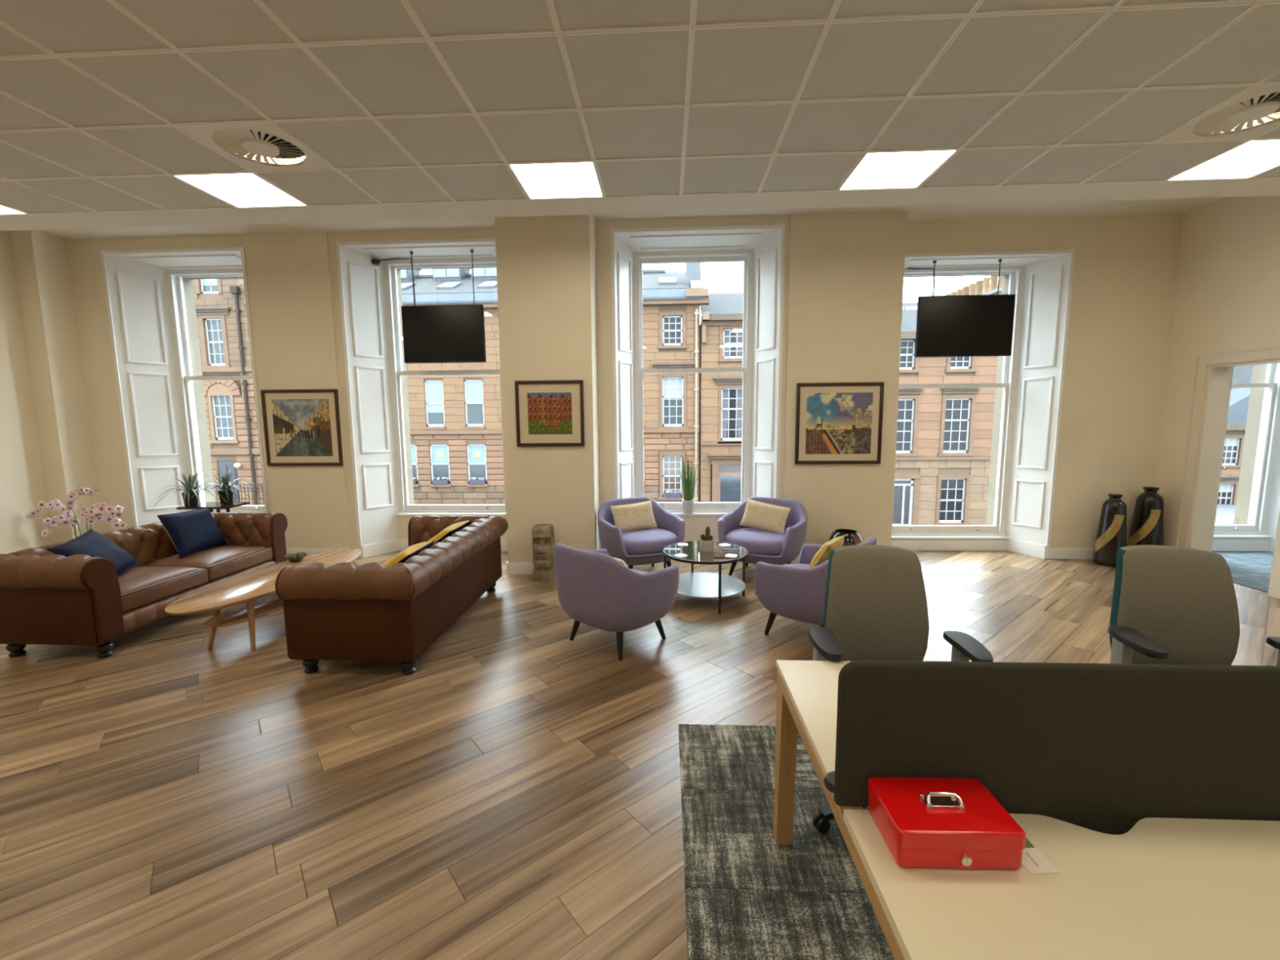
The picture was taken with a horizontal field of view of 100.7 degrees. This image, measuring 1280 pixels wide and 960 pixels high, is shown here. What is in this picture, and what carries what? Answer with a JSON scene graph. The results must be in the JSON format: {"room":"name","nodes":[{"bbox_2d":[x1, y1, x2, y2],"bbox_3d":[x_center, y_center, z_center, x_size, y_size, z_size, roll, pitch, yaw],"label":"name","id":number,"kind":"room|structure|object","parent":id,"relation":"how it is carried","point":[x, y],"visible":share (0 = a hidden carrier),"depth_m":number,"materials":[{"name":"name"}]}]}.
{"room":"open-plan office","nodes":[
{"label":"open-plan office","id":0,"kind":"room"},
{"bbox_2d":[0,231,53,554],"bbox_3d":[-7.143,-0.465,1.767,0.200,3.930,8.520,0,7,3],"label":"wall","id":1,"kind":"structure","parent":0,"point":[22,482],"depth_m":5.81,"materials":[{"name":"beige paint"}]},
{"bbox_2d":[8,210,1267,562],"bbox_3d":[1.239,-0.747,6.081,16.520,5.330,1.500,0,7,3],"label":"wall","id":2,"kind":"structure","parent":0,"point":[843,277],"depth_m":5.80,"materials":[{"name":"beige paint"}]},
{"bbox_2d":[100,246,268,526],"bbox_3d":[-5.288,-0.880,6.529,1.716,3.602,0.594,0,7,3],"label":"window","id":3,"kind":"structure","parent":2,"relation":"in","point":[144,288],"depth_m":6.44,"materials":[{"name":"white paint"}]},
{"bbox_2d":[104,254,191,526],"bbox_3d":[-5.963,-0.856,6.491,0.068,3.575,0.514,5,9,41],"label":"shutter","id":4,"kind":"object","parent":3,"relation":"attached to","point":[138,292],"depth_m":6.43,"materials":[{"name":"white paint"}]},
{"bbox_2d":[260,388,343,466],"bbox_3d":[-3.922,-0.605,6.157,0.907,0.882,0.028,0,7,3],"label":"framed painting","id":5,"kind":"object","parent":2,"relation":"attached to","point":[302,427],"visible":1,"depth_m":6.16,"materials":[{"name":"brown wood"}]},
{"bbox_2d":[271,399,333,456],"bbox_3d":[-3.922,-0.605,6.158,0.685,0.660,0.001,0,7,3],"label":"print","id":6,"kind":"object","parent":5,"relation":"attached to","point":[302,427],"depth_m":6.16},
{"bbox_2d":[336,238,507,558],"bbox_3d":[-2.379,-0.903,6.384,1.987,3.632,0.594,0,7,3],"label":"window","id":7,"kind":"structure","parent":2,"relation":"in","point":[369,295],"depth_m":6.34,"materials":[{"name":"white paint"}]},
{"bbox_2d":[340,245,399,558],"bbox_3d":[-3.212,-0.879,6.352,0.068,3.605,0.484,5,8,36],"label":"shutter","id":8,"kind":"object","parent":7,"relation":"attached to","point":[364,286],"depth_m":6.33,"materials":[{"name":"white paint"}]},
{"bbox_2d":[371,249,486,363],"bbox_3d":[-2.476,-1.994,6.151,1.369,1.255,0.178,1,7,10],"label":"television","id":9,"kind":"object","parent":7,"relation":"hanging from","point":[455,333],"visible":1,"depth_m":6.12,"materials":[{"name":"black"}]},
{"bbox_2d":[514,379,584,446],"bbox_3d":[-0.921,-0.679,5.422,0.699,0.668,0.028,0,7,3],"label":"framed painting","id":10,"kind":"object","parent":2,"relation":"attached to","point":[549,413],"visible":1,"depth_m":5.42,"materials":[{"name":"brown wood"}]},
{"bbox_2d":[527,392,572,434],"bbox_3d":[-0.921,-0.679,5.423,0.455,0.424,0.001,0,7,3],"label":"print","id":11,"kind":"object","parent":10,"relation":"attached to","point":[548,413],"depth_m":5.42},
{"bbox_2d":[286,547,1093,574],"bbox_3d":[-0.415,0.896,5.955,12.320,0.124,0.738,0,7,3],"label":"baseboard","id":12,"kind":"structure","parent":2,"relation":"attached to","point":[512,568],"depth_m":6.04,"materials":[{"name":"white paint"}]},
{"bbox_2d":[610,223,785,542],"bbox_3d":[0.633,-0.903,6.096,1.850,3.647,0.594,0,7,3],"label":"window","id":13,"kind":"structure","parent":2,"relation":"in","point":[761,248],"depth_m":6.00,"materials":[{"name":"white paint"}]},
{"bbox_2d":[613,232,635,498],"bbox_3d":[-0.176,-0.878,6.060,0.068,3.620,0.438,3,8,26],"label":"shutter","id":14,"kind":"object","parent":13,"relation":"attached to","point":[624,242],"depth_m":5.97,"materials":[{"name":"white paint"}]},
{"bbox_2d":[679,453,698,513],"bbox_3d":[0.575,0.021,6.303,0.245,0.753,0.250,0,7,3],"label":"grass plant","id":15,"kind":"object","parent":13,"relation":"on","point":[688,486],"visible":1,"depth_m":6.27,"materials":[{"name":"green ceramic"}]},
{"bbox_2d":[750,229,781,497],"bbox_3d":[1.416,-0.883,5.982,0.068,3.620,0.456,-4,7,-25],"label":"shutter","id":16,"kind":"object","parent":13,"relation":"attached to","point":[766,247],"depth_m":5.91,"materials":[{"name":"white paint"}]},
{"bbox_2d":[795,382,884,464],"bbox_3d":[2.144,-0.608,5.719,0.913,0.872,0.028,0,7,3],"label":"framed painting","id":17,"kind":"object","parent":2,"relation":"attached to","point":[837,423],"visible":1,"depth_m":5.72,"materials":[{"name":"paper"}]},
{"bbox_2d":[804,392,873,453],"bbox_3d":[2.144,-0.608,5.719,0.697,0.656,0.001,0,7,3],"label":"print","id":18,"kind":"object","parent":17,"relation":"attached to","point":[837,423],"depth_m":5.72},
{"bbox_2d":[890,248,1075,559],"bbox_3d":[3.740,-0.817,6.206,1.896,3.397,0.594,0,7,3],"label":"window","id":19,"kind":"structure","parent":2,"relation":"in","point":[1041,282],"depth_m":6.12,"materials":[{"name":"white paint"}]},
{"bbox_2d":[906,258,1015,357],"bbox_3d":[3.576,-1.915,5.952,1.137,1.050,0.127,0,7,3],"label":"television","id":20,"kind":"object","parent":19,"relation":"hanging from","point":[968,325],"visible":1,"depth_m":5.91,"materials":[{"name":"black"}]},
{"bbox_2d":[1005,253,1070,558],"bbox_3d":[4.550,-0.797,6.091,0.068,3.370,0.451,-4,7,-24],"label":"shutter","id":21,"kind":"object","parent":19,"relation":"attached to","point":[1044,295],"depth_m":6.07,"materials":[{"name":"white paint"}]},
{"bbox_2d":[1211,363,1279,551],"bbox_3d":[6.872,-0.801,6.054,1.671,3.347,0.594,0,7,3],"label":"window","id":22,"kind":"structure","parent":2,"relation":"in","point":[1259,534],"depth_m":6.27,"materials":[{"name":"white paint"}]},
{"bbox_2d":[1266,431,1279,551],"bbox_3d":[7.559,-0.780,5.946,0.068,3.320,0.463,-4,8,-27],"label":"shutter","id":23,"kind":"object","parent":22,"relation":"attached to","point":[1273,499],"depth_m":6.24,"materials":[{"name":"white paint"}]},
{"bbox_2d":[0,0,1279,239],"bbox_3d":[1.022,-2.282,1.770,16.520,0.662,9.750,0,7,3],"label":"ceiling","id":24,"kind":"structure","parent":0,"point":[420,113],"depth_m":2.93,"materials":[{"name":"tile"}]},
{"bbox_2d":[0,205,25,213],"bbox_3d":[-5.387,-2.193,4.128,0.596,0.034,0.596,0,7,3],"label":"recessed light","id":25,"kind":"object","parent":24,"relation":"in","point":[3,210],"visible":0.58,"depth_m":4.37,"materials":[{"name":"white"}]},
{"bbox_2d":[174,172,304,207],"bbox_3d":[-2.990,-2.200,4.010,0.596,0.034,0.596,0,7,3],"label":"recessed light","id":26,"kind":"object","parent":24,"relation":"in","point":[240,190],"visible":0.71,"depth_m":4.00,"materials":[{"name":"white"}]},
{"bbox_2d":[178,123,330,170],"bbox_3d":[-2.420,-2.143,3.383,0.588,0.070,0.588,0,7,3],"label":"ceiling vent","id":27,"kind":"object","parent":24,"relation":"in","point":[264,140],"visible":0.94,"depth_m":3.37,"materials":[{"name":"beige"}]},
{"bbox_2d":[510,160,603,198],"bbox_3d":[-0.593,-2.206,3.891,0.596,0.034,0.596,0,7,3],"label":"recessed light","id":28,"kind":"object","parent":24,"relation":"in","point":[575,180],"visible":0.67,"depth_m":3.88,"materials":[{"name":"white"}]},
{"bbox_2d":[840,149,955,189],"bbox_3d":[1.804,-2.213,3.773,0.596,0.034,0.596,0,7,3],"label":"recessed light","id":29,"kind":"object","parent":24,"relation":"in","point":[901,169],"visible":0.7,"depth_m":3.76,"materials":[{"name":"white"}]},
{"bbox_2d":[1158,85,1279,141],"bbox_3d":[3.572,-2.159,3.088,0.588,0.070,0.588,0,7,3],"label":"ceiling vent","id":30,"kind":"object","parent":24,"relation":"in","point":[1257,103],"visible":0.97,"depth_m":3.15,"materials":[{"name":"beige"}]},
{"bbox_2d":[1168,138,1279,180],"bbox_3d":[4.201,-2.220,3.655,0.596,0.034,0.596,0,7,3],"label":"recessed light","id":31,"kind":"object","parent":24,"relation":"in","point":[1253,157],"visible":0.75,"depth_m":3.72,"materials":[{"name":"white"}]},
{"bbox_2d":[0,550,1279,959],"bbox_3d":[1.210,1.511,2.213,16.830,0.258,9.750,0,7,3],"label":"floor","id":32,"kind":"structure","parent":0,"point":[515,794],"depth_m":2.53,"materials":[{"name":"brown"}]},
{"bbox_2d":[26,485,128,540],"bbox_3d":[-6.195,0.531,5.872,1.203,0.969,0.417,0,7,3],"label":"orchid","id":33,"kind":"object","parent":32,"relation":"on","point":[114,512],"visible":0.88,"depth_m":5.81,"materials":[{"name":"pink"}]},
{"bbox_2d":[0,511,287,657],"bbox_3d":[-4.109,0.785,4.544,0.898,0.741,1.948,0,7,3],"label":"sofa","id":34,"kind":"object","parent":32,"relation":"on","point":[46,597],"visible":0.79,"depth_m":3.78,"materials":[{"name":"brown leather"}]},
{"bbox_2d":[47,528,140,576],"bbox_3d":[-4.192,0.593,4.097,0.279,0.361,0.576,-3,7,-22],"label":"cushion","id":35,"kind":"object","parent":34,"relation":"on","point":[92,544],"visible":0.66,"depth_m":4.10,"materials":[{"name":"blue fabric"}]},
{"bbox_2d":[117,566,208,613],"bbox_3d":[-4.024,0.833,4.168,0.667,0.170,0.741,0,7,3],"label":"seat cushion","id":36,"kind":"object","parent":34,"relation":"on","point":[141,588],"depth_m":4.14,"materials":[{"name":"brown leather"}]},
{"bbox_2d":[156,506,227,558],"bbox_3d":[-4.134,0.474,4.926,0.217,0.402,0.570,-1,7,-1],"label":"cushion","id":37,"kind":"object","parent":34,"relation":"on","point":[192,531],"visible":1,"depth_m":4.84,"materials":[{"name":"blue fabric"}]},
{"bbox_2d":[141,545,272,581],"bbox_3d":[-3.987,0.744,4.911,0.667,0.170,0.741,0,7,3],"label":"seat cushion","id":38,"kind":"object","parent":34,"relation":"on","point":[221,563],"depth_m":4.78,"materials":[{"name":"brown leather"}]},
{"bbox_2d":[176,502,249,512],"bbox_3d":[-4.792,0.630,6.015,0.541,0.714,0.352,-1,7,-1],"label":"side table","id":39,"kind":"object","parent":32,"relation":"on","point":[211,505],"visible":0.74,"depth_m":5.91,"materials":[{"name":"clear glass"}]},
{"bbox_2d":[151,471,231,509],"bbox_3d":[-4.968,0.086,5.864,0.769,0.404,0.716,0,7,3],"label":"spider plant","id":40,"kind":"object","parent":39,"relation":"on","point":[189,490],"visible":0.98,"depth_m":5.83,"materials":[{"name":"green plant"}]},
{"bbox_2d":[191,470,260,504],"bbox_3d":[-4.713,0.073,5.984,0.665,0.398,0.747,0,7,3],"label":"spider plant","id":41,"kind":"object","parent":39,"relation":"on","point":[226,492],"visible":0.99,"depth_m":5.97,"materials":[{"name":"green plant"}]},
{"bbox_2d":[164,548,361,651],"bbox_3d":[-2.889,0.968,4.290,0.630,0.423,1.690,1,7,10],"label":"coffee table","id":42,"kind":"object","parent":32,"relation":"on","point":[254,595],"visible":0.67,"depth_m":3.89,"materials":[{"name":"brown wood"}]},
{"bbox_2d":[203,592,283,627],"bbox_3d":[-2.890,0.953,4.288,0.430,0.018,1.240,1,7,10],"label":"shelf","id":43,"kind":"object","parent":42,"relation":"attached to","point":[237,614],"depth_m":3.94,"materials":[{"name":"brown wood"}]},
{"bbox_2d":[283,551,306,561],"bbox_3d":[-3.030,0.677,4.670,0.157,0.068,0.163,0,7,3],"label":"succulent bowl","id":44,"kind":"object","parent":42,"relation":"on","point":[296,557],"visible":1,"depth_m":4.63,"materials":[{"name":"brown"}]},
{"bbox_2d":[275,515,507,675],"bbox_3d":[-1.775,0.798,4.260,0.898,0.741,1.948,0,7,3],"label":"sofa","id":45,"kind":"object","parent":32,"relation":"on","point":[340,611],"visible":0.98,"depth_m":3.38,"materials":[{"name":"brown leather"}]},
{"bbox_2d":[382,540,435,567],"bbox_3d":[-1.783,0.624,3.912,0.376,0.275,0.513,-1,7,-2],"label":"cushion","id":46,"kind":"object","parent":45,"relation":"on","point":[415,549],"visible":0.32,"depth_m":3.77,"materials":[{"name":"yellow fabric"}]},
{"bbox_2d":[428,520,472,545],"bbox_3d":[-1.745,0.533,4.687,0.367,0.277,0.509,0,7,3],"label":"cushion","id":47,"kind":"object","parent":45,"relation":"on","point":[451,530],"visible":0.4,"depth_m":4.50,"materials":[{"name":"yellow fabric"}]},
{"bbox_2d":[532,524,555,581],"bbox_3d":[-0.993,0.745,5.445,0.239,0.555,0.245,0,7,3],"label":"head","id":48,"kind":"object","parent":32,"relation":"on","point":[543,535],"visible":0.92,"depth_m":5.38},
{"bbox_2d":[552,543,679,660],"bbox_3d":[-0.181,0.816,3.914,0.850,0.770,0.783,6,9,41],"label":"armchair","id":49,"kind":"object","parent":32,"relation":"on","point":[595,589],"visible":1,"depth_m":3.57,"materials":[{"name":"purple fabric"}]},
{"bbox_2d":[631,568,647,573],"bbox_3d":[-0.155,0.810,3.942,0.704,0.156,0.690,6,9,41],"label":"seat cushion","id":50,"kind":"object","parent":49,"relation":"on","point":[637,571],"depth_m":4.16,"materials":[{"name":"purple fabric"}]},
{"bbox_2d":[597,497,684,568],"bbox_3d":[0.006,0.620,5.558,0.850,0.770,0.783,-4,7,-25],"label":"armchair","id":51,"kind":"object","parent":32,"relation":"on","point":[644,546],"visible":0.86,"depth_m":5.34,"materials":[{"name":"purple fabric"}]},
{"bbox_2d":[609,500,657,532],"bbox_3d":[-0.065,0.392,5.660,0.489,0.310,0.178,-4,7,-24],"label":"knit cushion","id":52,"kind":"object","parent":51,"relation":"on","point":[636,516],"visible":0.98,"depth_m":5.61,"materials":[{"name":"fabric"}]},
{"bbox_2d":[622,527,677,555],"bbox_3d":[0.022,0.621,5.523,0.704,0.156,0.690,-4,7,-25],"label":"seat cushion","id":53,"kind":"object","parent":51,"relation":"on","point":[651,540],"depth_m":5.25,"materials":[{"name":"purple fabric"}]},
{"bbox_2d":[663,540,747,613],"bbox_3d":[0.590,0.859,4.807,0.773,0.452,0.772,-2,7,-12],"label":"glass table","id":54,"kind":"object","parent":32,"relation":"on","point":[718,585],"visible":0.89,"depth_m":4.71,"materials":[{"name":"glass"}]},
{"bbox_2d":[674,553,687,557],"bbox_3d":[0.354,0.654,4.598,0.096,0.007,0.096,-7,9,-43],"label":"coaster","id":55,"kind":"object","parent":54,"relation":"on","point":[679,555],"visible":1,"depth_m":4.58,"materials":[{"name":"white ceramic"}]},
{"bbox_2d":[699,526,714,551],"bbox_3d":[0.597,0.524,4.771,0.117,0.220,0.112,-2,7,-14],"label":"cactus","id":56,"kind":"object","parent":54,"relation":"on","point":[706,542],"visible":1,"depth_m":4.74,"materials":[{"name":"plant"}]},
{"bbox_2d":[699,537,714,551],"bbox_3d":[0.600,0.584,4.779,0.112,0.100,0.112,-2,7,-14],"label":"pot","id":57,"kind":"object","parent":54,"relation":"on","point":[706,544],"depth_m":4.73,"materials":[{"name":"ceramic"}]},
{"bbox_2d":[676,572,746,598],"bbox_3d":[0.591,0.948,4.818,0.726,0.012,0.726,-2,7,-12],"label":"shelf","id":58,"kind":"object","parent":54,"relation":"attached to","point":[694,584],"depth_m":4.76,"materials":[{"name":"grey"}]},
{"bbox_2d":[724,553,737,557],"bbox_3d":[0.788,0.653,4.576,0.096,0.007,0.096,3,7,24],"label":"coaster","id":59,"kind":"object","parent":54,"relation":"on","point":[728,555],"visible":1,"depth_m":4.57,"materials":[{"name":"white ceramic"}]},
{"bbox_2d":[717,497,807,575],"bbox_3d":[1.268,0.616,5.500,0.850,0.770,0.783,4,8,33],"label":"armchair","id":60,"kind":"object","parent":32,"relation":"on","point":[762,545],"visible":0.77,"depth_m":5.30,"materials":[{"name":"purple fabric"}]},
{"bbox_2d":[724,527,786,555],"bbox_3d":[1.247,0.617,5.468,0.704,0.156,0.690,4,8,33],"label":"seat cushion","id":61,"kind":"object","parent":60,"relation":"on","point":[757,542],"depth_m":5.22,"materials":[{"name":"purple fabric"}]},
{"bbox_2d":[739,497,791,533],"bbox_3d":[1.312,0.385,5.577,0.514,0.345,0.177,3,8,29],"label":"knit cushion","id":62,"kind":"object","parent":60,"relation":"on","point":[759,515],"visible":0.99,"depth_m":5.53,"materials":[{"name":"fabric"}]},
{"bbox_2d":[678,724,894,959],"bbox_3d":[2.762,1.634,-0.001,5.383,0.007,5.499,0,7,3],"label":"rug","id":63,"kind":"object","parent":32,"relation":"on","point":[749,896],"depth_m":1.94,"materials":[{"name":"carpet"}]},
{"bbox_2d":[808,544,993,833],"bbox_3d":[1.021,0.860,2.150,0.658,1.052,0.692,0,7,6],"label":"office chair","id":64,"kind":"object","parent":63,"relation":"on","point":[876,603],"visible":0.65,"depth_m":2.31,"materials":[{"name":"beige fabric"}]},
{"bbox_2d":[773,660,1279,959],"bbox_3d":[2.082,1.126,1.234,3.200,0.722,1.505,0,7,3],"label":"desk","id":65,"kind":"object","parent":63,"relation":"on","point":[1162,888],"visible":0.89,"depth_m":1.04,"materials":[{"name":"beige laminate"}]},
{"bbox_2d":[776,660,850,795],"bbox_3d":[2.097,0.734,1.578,3.200,0.025,0.730,0,7,3],"label":"countertop","id":66,"kind":"structure","parent":65,"relation":"on","point":[811,686],"depth_m":1.74,"materials":[{"name":"beige laminate"}]},
{"bbox_2d":[867,776,1025,869],"bbox_3d":[0.651,0.728,1.145,0.255,0.112,0.179,0,7,2],"label":"box","id":67,"kind":"object","parent":65,"relation":"on","point":[923,822],"visible":1,"depth_m":1.09,"materials":[{"name":"red metal"}]},
{"bbox_2d":[1022,846,1059,873],"bbox_3d":[0.814,0.786,1.115,0.062,0.002,0.095,-1,7,0],"label":"card holder","id":68,"kind":"object","parent":65,"relation":"on","point":[1033,860],"visible":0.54,"depth_m":1.09,"materials":[{"name":"beige"}]},
{"bbox_2d":[823,660,1279,835],"bbox_3d":[1.935,0.632,1.220,2.958,0.445,0.105,0,7,3],"label":"screen","id":69,"kind":"object","parent":65,"relation":"on","point":[1101,748],"visible":0.95,"depth_m":1.21,"materials":[{"name":"grey fabric"}]},
{"bbox_2d":[843,808,1279,959],"bbox_3d":[2.060,0.825,0.809,3.200,0.025,0.730,0,7,3],"label":"countertop","id":70,"kind":"structure","parent":65,"relation":"on","point":[1162,888],"depth_m":1.02,"materials":[{"name":"beige laminate"}]},
{"bbox_2d":[1107,545,1279,666],"bbox_3d":[2.251,0.855,2.103,0.658,1.052,0.692,1,7,14],"label":"office chair","id":71,"kind":"object","parent":63,"relation":"on","point":[1171,605],"visible":0.58,"depth_m":2.26,"materials":[{"name":"grey fabric"}]},
{"bbox_2d":[754,536,876,635],"bbox_3d":[1.314,0.792,4.012,0.783,0.770,0.850,6,9,42],"label":"armchair","id":72,"kind":"object","parent":32,"relation":"on","point":[794,591],"visible":0.66,"depth_m":3.72,"materials":[{"name":"purple fabric"}]},
{"bbox_2d":[782,563,809,568],"bbox_3d":[1.286,0.786,4.037,0.690,0.156,0.704,6,9,42],"label":"seat cushion","id":73,"kind":"object","parent":72,"relation":"on","point":[796,565],"depth_m":4.27,"materials":[{"name":"purple fabric"}]},
{"bbox_2d":[808,534,844,568],"bbox_3d":[1.377,0.554,3.936,0.186,0.254,0.368,5,9,38],"label":"cushion","id":74,"kind":"object","parent":72,"relation":"on","point":[822,555],"visible":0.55,"depth_m":3.81,"materials":[{"name":"yellow fabric"}]},
{"bbox_2d":[828,528,862,546],"bbox_3d":[2.154,0.756,5.560,0.386,0.452,0.386,2,7,21],"label":"vase","id":75,"kind":"object","parent":32,"relation":"on","point":[852,537],"visible":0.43,"depth_m":5.43,"materials":[{"name":"black ceramic"}]},
{"bbox_2d":[1093,493,1126,567],"bbox_3d":[5.148,0.541,5.786,0.272,0.775,0.272,6,9,42],"label":"floor vase","id":76,"kind":"object","parent":32,"relation":"on","point":[1111,535],"visible":0.93,"depth_m":5.71,"materials":[{"name":"black ceramic"}]},
{"bbox_2d":[1126,486,1164,546],"bbox_3d":[5.538,0.502,5.793,0.304,0.845,0.304,6,9,44],"label":"floor vase","id":77,"kind":"object","parent":32,"relation":"on","point":[1147,526],"visible":0.77,"depth_m":5.70,"materials":[{"name":"black ceramic"}]},
{"bbox_2d":[1154,195,1279,546],"bbox_3d":[5.624,-0.532,1.400,0.200,3.930,9.050,0,7,3],"label":"wall","id":78,"kind":"structure","parent":0,"point":[1227,295],"depth_m":5.26,"materials":[{"name":"beige paint"}]},
{"bbox_2d":[1173,345,1279,599],"bbox_3d":[5.883,-0.143,5.298,0.556,2.235,1.582,3,7,24],"label":"door frame","id":79,"kind":"structure","parent":78,"relation":"in","point":[1213,372],"depth_m":5.41,"materials":[{"name":"beige"}]},
{"label":"outside","id":80,"kind":"structure","parent":0,"visible":0},
{"bbox_2d":[244,503,1235,524],"bbox_3d":[1.675,0.970,33.910,120.000,4.020,52.800,0,7,3],"label":"street","id":81,"kind":"structure","parent":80,"point":[1225,513],"depth_m":30.27,"materials":[{"name":"asphalt"}]},
{"bbox_2d":[192,278,264,505],"bbox_3d":[-23.236,-7.249,29.288,15.140,16.800,8.450,0,7,3],"label":"building","id":82,"kind":"structure","parent":81,"relation":"on","point":[220,308],"depth_m":25.64,"materials":[{"name":"stone"}]},
{"bbox_2d":[202,279,217,285],"bbox_3d":[-20.414,-10.015,25.152,0.820,1.522,0.005,0,7,3],"label":"blind","id":83,"kind":"object","parent":82,"relation":"hanging from","point":[205,282],"depth_m":25.22,"materials":[{"name":"grey"}]},
{"bbox_2d":[233,462,241,468],"bbox_3d":[-19.650,-0.706,25.908,0.300,0.280,0.350,0,7,3],"label":"wall lamp","id":84,"kind":"object","parent":82,"relation":"attached to","point":[238,465],"depth_m":25.83,"materials":[{"name":"white glass"}]},
{"bbox_2d":[213,483,264,505],"bbox_3d":[-18.259,0.808,24.584,3.900,1.320,0.057,0,7,3],"label":"railing","id":85,"kind":"object","parent":81,"relation":"on","point":[241,487],"visible":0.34,"depth_m":24.54,"materials":[{"name":"brown metal"}]},
{"bbox_2d":[400,262,709,504],"bbox_3d":[-6.133,-4.960,28.697,18.950,13.300,8.500,0,7,3],"label":"building","id":86,"kind":"structure","parent":81,"relation":"on","point":[455,424],"depth_m":25.14,"materials":[{"name":"stone"}]},
{"bbox_2d":[410,445,416,462],"bbox_3d":[-11.249,-1.247,25.746,0.820,0.872,0.005,0,7,3],"label":"blind","id":87,"kind":"object","parent":86,"relation":"hanging from","point":[413,448],"depth_m":25.73,"materials":[{"name":"blue"}]},
{"bbox_2d":[426,382,443,413],"bbox_3d":[-9.794,-3.967,25.352,0.800,1.482,0.005,0,7,3],"label":"blind","id":88,"kind":"object","parent":86,"relation":"hanging from","point":[434,390],"depth_m":25.35,"materials":[{"name":"grey"}]},
{"bbox_2d":[431,445,448,462],"bbox_3d":[-9.671,-1.251,25.669,0.820,0.872,0.005,0,7,3],"label":"blind","id":89,"kind":"object","parent":86,"relation":"hanging from","point":[439,453],"depth_m":25.66,"materials":[{"name":"blue"}]},
{"bbox_2d":[466,381,482,402],"bbox_3d":[-7.878,-4.187,25.232,0.800,1.050,0.005,0,7,3],"label":"blind","id":90,"kind":"object","parent":86,"relation":"hanging from","point":[473,388],"depth_m":25.23,"materials":[{"name":"grey"}]},
{"bbox_2d":[468,445,485,462],"bbox_3d":[-7.853,-1.256,25.579,0.820,0.872,0.005,0,7,3],"label":"blind","id":91,"kind":"object","parent":86,"relation":"hanging from","point":[477,454],"depth_m":25.58,"materials":[{"name":"blue"}]},
{"bbox_2d":[663,377,682,399],"bbox_3d":[1.540,-4.269,24.760,0.880,1.019,0.005,0,7,3],"label":"blind","id":92,"kind":"object","parent":86,"relation":"hanging from","point":[673,387],"depth_m":24.75,"materials":[{"name":"grey"}]},
{"bbox_2d":[698,292,743,502],"bbox_3d":[6.421,-3.826,28.192,6.830,11.750,8.550,0,7,3],"label":"building","id":93,"kind":"structure","parent":81,"relation":"on","point":[721,326],"depth_m":24.70,"materials":[{"name":"stone"}]},
{"bbox_2d":[722,389,742,437],"bbox_3d":[4.317,-3.089,24.766,0.940,2.230,0.001,0,7,3],"label":"window","id":94,"kind":"structure","parent":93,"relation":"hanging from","point":[725,392],"depth_m":24.76,"materials":[{"name":"glass"}]},
{"bbox_2d":[724,330,742,356],"bbox_3d":[4.289,-6.277,24.388,0.840,1.150,0.001,0,7,3],"label":"window","id":95,"kind":"structure","parent":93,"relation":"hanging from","point":[726,333],"depth_m":24.38,"materials":[{"name":"glass"}]},
{"bbox_2d":[892,275,1003,524],"bbox_3d":[15.180,-3.726,27.860,10.600,12.280,8.380,0,7,3],"label":"building","id":96,"kind":"structure","parent":81,"relation":"on","point":[944,437],"depth_m":24.36,"materials":[{"name":"stone"}]},
{"bbox_2d":[956,288,963,295],"bbox_3d":[16.600,-9.460,27.532,0.340,0.840,0.340,0,7,3],"label":"chimney pot","id":97,"kind":"object","parent":96,"relation":"on","point":[959,291],"depth_m":27.39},
{"bbox_2d":[962,285,969,295],"bbox_3d":[16.572,-9.391,26.957,0.340,0.840,0.340,0,7,3],"label":"chimney pot","id":98,"kind":"object","parent":96,"relation":"on","point":[966,289],"depth_m":26.82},
{"bbox_2d":[968,283,976,294],"bbox_3d":[16.544,-9.323,26.382,0.340,0.840,0.340,0,7,3],"label":"chimney pot","id":99,"kind":"object","parent":96,"relation":"on","point":[972,286],"depth_m":26.25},
{"bbox_2d":[975,280,983,294],"bbox_3d":[16.515,-9.254,25.806,0.340,0.840,0.340,0,7,3],"label":"chimney pot","id":100,"kind":"object","parent":96,"relation":"on","point":[980,283],"depth_m":25.69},
{"bbox_2d":[982,276,991,293],"bbox_3d":[16.487,-9.186,25.231,0.340,0.840,0.340,0,7,3],"label":"chimney pot","id":101,"kind":"object","parent":96,"relation":"on","point":[986,286],"depth_m":25.12,"materials":[{"name":"ceramic"}]},
{"bbox_2d":[990,275,998,291],"bbox_3d":[16.459,-9.117,24.656,0.340,0.840,0.340,0,7,3],"label":"chimney pot","id":102,"kind":"object","parent":96,"relation":"on","point":[994,279],"depth_m":24.55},
{"bbox_2d":[997,275,1003,288],"bbox_3d":[16.431,-9.049,24.081,0.340,0.840,0.340,0,7,3],"label":"chimney pot","id":103,"kind":"object","parent":96,"relation":"on","point":[1001,279],"depth_m":24.00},
{"bbox_2d":[1217,365,1253,505],"bbox_3d":[37.395,-4.249,37.791,13.200,15.800,8.400,0,7,3],"label":"building","id":104,"kind":"structure","parent":81,"relation":"on","point":[1239,397],"depth_m":34.33,"materials":[{"name":"stone"}]},
{"bbox_2d":[1218,484,1232,492],"bbox_3d":[38.154,0.542,34.630,0.950,0.525,0.005,0,7,3],"label":"blind","id":105,"kind":"object","parent":104,"relation":"hanging from","point":[1223,488],"depth_m":34.62,"materials":[{"name":"grey"}]},
{"bbox_2d":[1224,439,1237,446],"bbox_3d":[38.128,-2.435,34.277,0.950,0.489,0.005,0,7,3],"label":"blind","id":106,"kind":"object","parent":104,"relation":"hanging from","point":[1228,442],"depth_m":34.27,"materials":[{"name":"grey"}]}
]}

